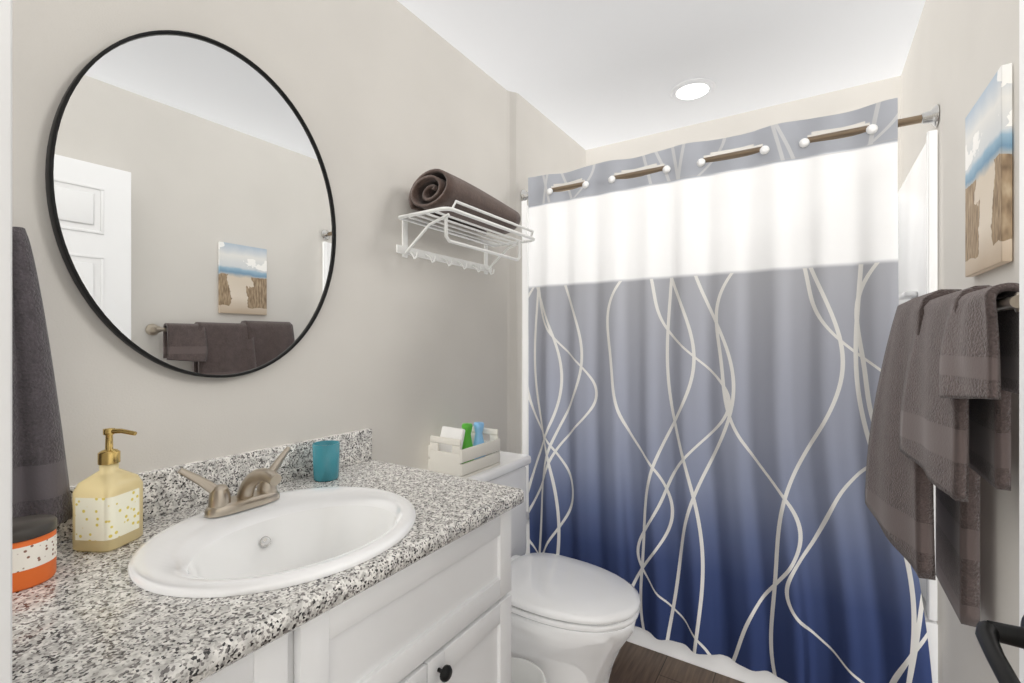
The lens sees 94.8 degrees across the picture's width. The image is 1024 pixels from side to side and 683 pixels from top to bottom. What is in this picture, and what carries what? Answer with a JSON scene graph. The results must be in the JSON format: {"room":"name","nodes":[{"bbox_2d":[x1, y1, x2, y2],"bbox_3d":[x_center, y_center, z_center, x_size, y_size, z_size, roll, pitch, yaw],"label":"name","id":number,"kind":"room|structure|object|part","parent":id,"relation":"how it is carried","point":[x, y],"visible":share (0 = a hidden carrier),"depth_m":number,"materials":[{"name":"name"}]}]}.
{"room":"bathroom","nodes":[
{"label":"bathroom","id":0,"kind":"room"},
{"bbox_2d":[12,0,585,485],"bbox_3d":[-0.307,0.040,1.854,0.150,2.440,2.590,0,0,33],"label":"wall","id":1,"kind":"structure","parent":0,"point":[397,347],"depth_m":1.46,"materials":[{"name":"paint"}]},
{"bbox_2d":[45,30,335,377],"bbox_3d":[-0.697,-0.313,1.138,0.024,0.800,0.622,0,0,33],"label":"mirror","id":2,"kind":"object","parent":1,"relation":"attached to","point":[190,203],"visible":1,"depth_m":1.07,"materials":[{"name":"black mirror"}]},
{"bbox_2d":[396,169,534,274],"bbox_3d":[-0.146,-0.437,1.795,0.242,0.300,0.578,0,0,33],"label":"shelf rack","id":3,"kind":"object","parent":1,"relation":"attached to","point":[436,193],"visible":1,"depth_m":1.67,"materials":[{"name":"white metal"}]},
{"bbox_2d":[409,169,520,234],"bbox_3d":[-0.168,-0.516,1.780,0.189,0.142,0.485,0,0,33],"label":"towel","id":4,"kind":"object","parent":3,"relation":"on","point":[435,188],"depth_m":1.64,"materials":[{"name":"brown fabric"}]},
{"bbox_2d":[521,98,938,682],"bbox_3d":[0.678,0.197,1.853,1.506,1.957,0.124,0,0,33],"label":"shower curtain","id":5,"kind":"object","parent":1,"relation":"attached to","point":[703,353],"visible":0.96,"depth_m":1.75,"materials":[{"name":"blue fabric"}]},
{"bbox_2d":[397,0,925,149],"bbox_3d":[-0.047,-1.205,0.749,1.780,0.050,4.410,0,0,33],"label":"ceiling","id":6,"kind":"structure","parent":0,"point":[604,72],"depth_m":1.90,"materials":[{"name":"white paint"}]},
{"bbox_2d":[670,78,715,101],"bbox_3d":[0.846,-1.173,2.208,0.200,0.012,0.200,0,0,33],"label":"recessed light","id":7,"kind":"object","parent":6,"relation":"in","point":[695,89],"depth_m":2.19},
{"bbox_2d":[609,641,743,682],"bbox_3d":[-0.047,1.285,0.749,1.780,0.050,4.410,0,0,33],"label":"floor","id":8,"kind":"structure","parent":0,"point":[634,663],"depth_m":1.80,"materials":[{"name":"brown wood"}]},
{"bbox_2d":[12,428,523,682],"bbox_3d":[-0.466,0.757,0.973,0.590,1.005,0.925,0,0,33],"label":"vanity","id":9,"kind":"object","parent":8,"relation":"on","point":[246,567],"visible":1,"depth_m":0.88,"materials":[{"name":"white stone"}]},
{"bbox_2d":[12,514,56,592],"bbox_3d":[-0.773,0.332,0.739,0.086,0.091,0.086,0,0,33],"label":"jar","id":10,"kind":"object","parent":9,"relation":"on","point":[34,537],"visible":0.88,"depth_m":0.73,"materials":[{"name":"orange ceramic"}]},
{"bbox_2d":[73,428,142,551],"bbox_3d":[-0.748,0.270,0.880,0.091,0.215,0.081,0,0,4],"label":"soap dispenser","id":11,"kind":"object","parent":9,"relation":"on","point":[107,504],"visible":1,"depth_m":0.85,"materials":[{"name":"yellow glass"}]},
{"bbox_2d":[312,440,339,481],"bbox_3d":[-0.511,0.328,1.295,0.071,0.098,0.071,0,0,33],"label":"cup","id":12,"kind":"object","parent":9,"relation":"on","point":[326,454],"visible":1,"depth_m":1.27,"materials":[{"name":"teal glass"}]},
{"bbox_2d":[511,657,545,682],"bbox_3d":[-0.003,1.124,1.374,0.206,0.268,0.206,0,0,33],"label":"waste bin","id":13,"kind":"object","parent":8,"relation":"on","point":[522,670],"visible":0.48,"depth_m":1.46,"materials":[{"name":"white plastic"}]},
{"bbox_2d":[468,451,640,682],"bbox_3d":[0.088,0.866,1.683,0.736,0.784,0.472,0,0,33],"label":"toilet","id":14,"kind":"object","parent":8,"relation":"on","point":[571,618],"visible":0.41,"depth_m":1.51,"materials":[{"name":"white ceramic"}]},
{"bbox_2d":[428,422,499,477],"bbox_3d":[-0.173,0.392,1.753,0.155,0.162,0.235,0,0,33],"label":"crate","id":15,"kind":"object","parent":14,"relation":"on","point":[464,452],"visible":1,"depth_m":1.70,"materials":[{"name":"white wood"}]},
{"bbox_2d":[522,130,937,682],"bbox_3d":[0.883,0.302,2.173,1.502,1.915,0.761,0,0,33],"label":"bathtub","id":16,"kind":"object","parent":8,"relation":"on","point":[918,194],"visible":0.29,"depth_m":1.71,"materials":[{"name":"white plastic"}]},
{"bbox_2d":[586,76,900,195],"bbox_3d":[1.110,0.040,2.555,1.780,2.440,0.120,0,0,33],"label":"wall","id":17,"kind":"structure","parent":0,"point":[856,97],"depth_m":2.38,"materials":[{"name":"paint"}]},
{"bbox_2d":[901,0,1018,682],"bbox_3d":[1.078,0.040,0.966,0.120,2.440,2.590,0,0,33],"label":"wall","id":18,"kind":"structure","parent":0,"point":[957,48],"depth_m":1.19,"materials":[{"name":"paint"}]},
{"bbox_2d":[865,283,1018,626],"bbox_3d":[0.897,0.248,0.990,0.205,0.727,0.717,0,0,33],"label":"towel","id":19,"kind":"object","parent":18,"relation":"attached to","point":[941,416],"visible":0.98,"depth_m":1.01,"materials":[{"name":"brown fabric"}]},
{"bbox_2d":[965,63,1011,276],"bbox_3d":[1.032,-0.347,1.025,0.016,0.385,0.260,0,0,33],"label":"picture","id":20,"kind":"object","parent":18,"relation":"attached to","point":[988,125],"visible":1,"depth_m":0.98},
{"bbox_2d":[975,0,1023,682],"bbox_3d":[0.454,0.241,0.288,0.109,2.022,0.766,0,0,31],"label":"door","id":21,"kind":"structure","parent":18,"relation":"in","point":[989,634],"depth_m":0.60,"materials":[{"name":"white paint"}]},
{"bbox_3d":[-0.352,0.040,0.273,1.780,2.440,0.120,0,0,33],"label":"wall","id":22,"kind":"structure","parent":0,"visible":0},
{"bbox_2d":[0,0,11,682],"bbox_3d":[-0.139,0.200,0.138,0.955,2.120,0.142,0,0,33],"label":"door","id":23,"kind":"structure","parent":22,"relation":"in","point":[5,5],"depth_m":0.37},
{"bbox_3d":[-0.139,0.200,0.138,0.955,2.120,0.142,0,0,33],"label":"jamb trim","id":24,"kind":"part","parent":23,"relation":"part of","materials":[{"name":"white paint"}]},
{"bbox_2d":[12,227,72,524],"bbox_3d":[-0.847,0.065,0.837,0.094,0.513,0.075,0,0,33],"label":"towel","id":25,"kind":"object","parent":22,"relation":"attached to","point":[40,479],"visible":0.74,"depth_m":0.80,"materials":[{"name":"grey fabric"}]}
]}

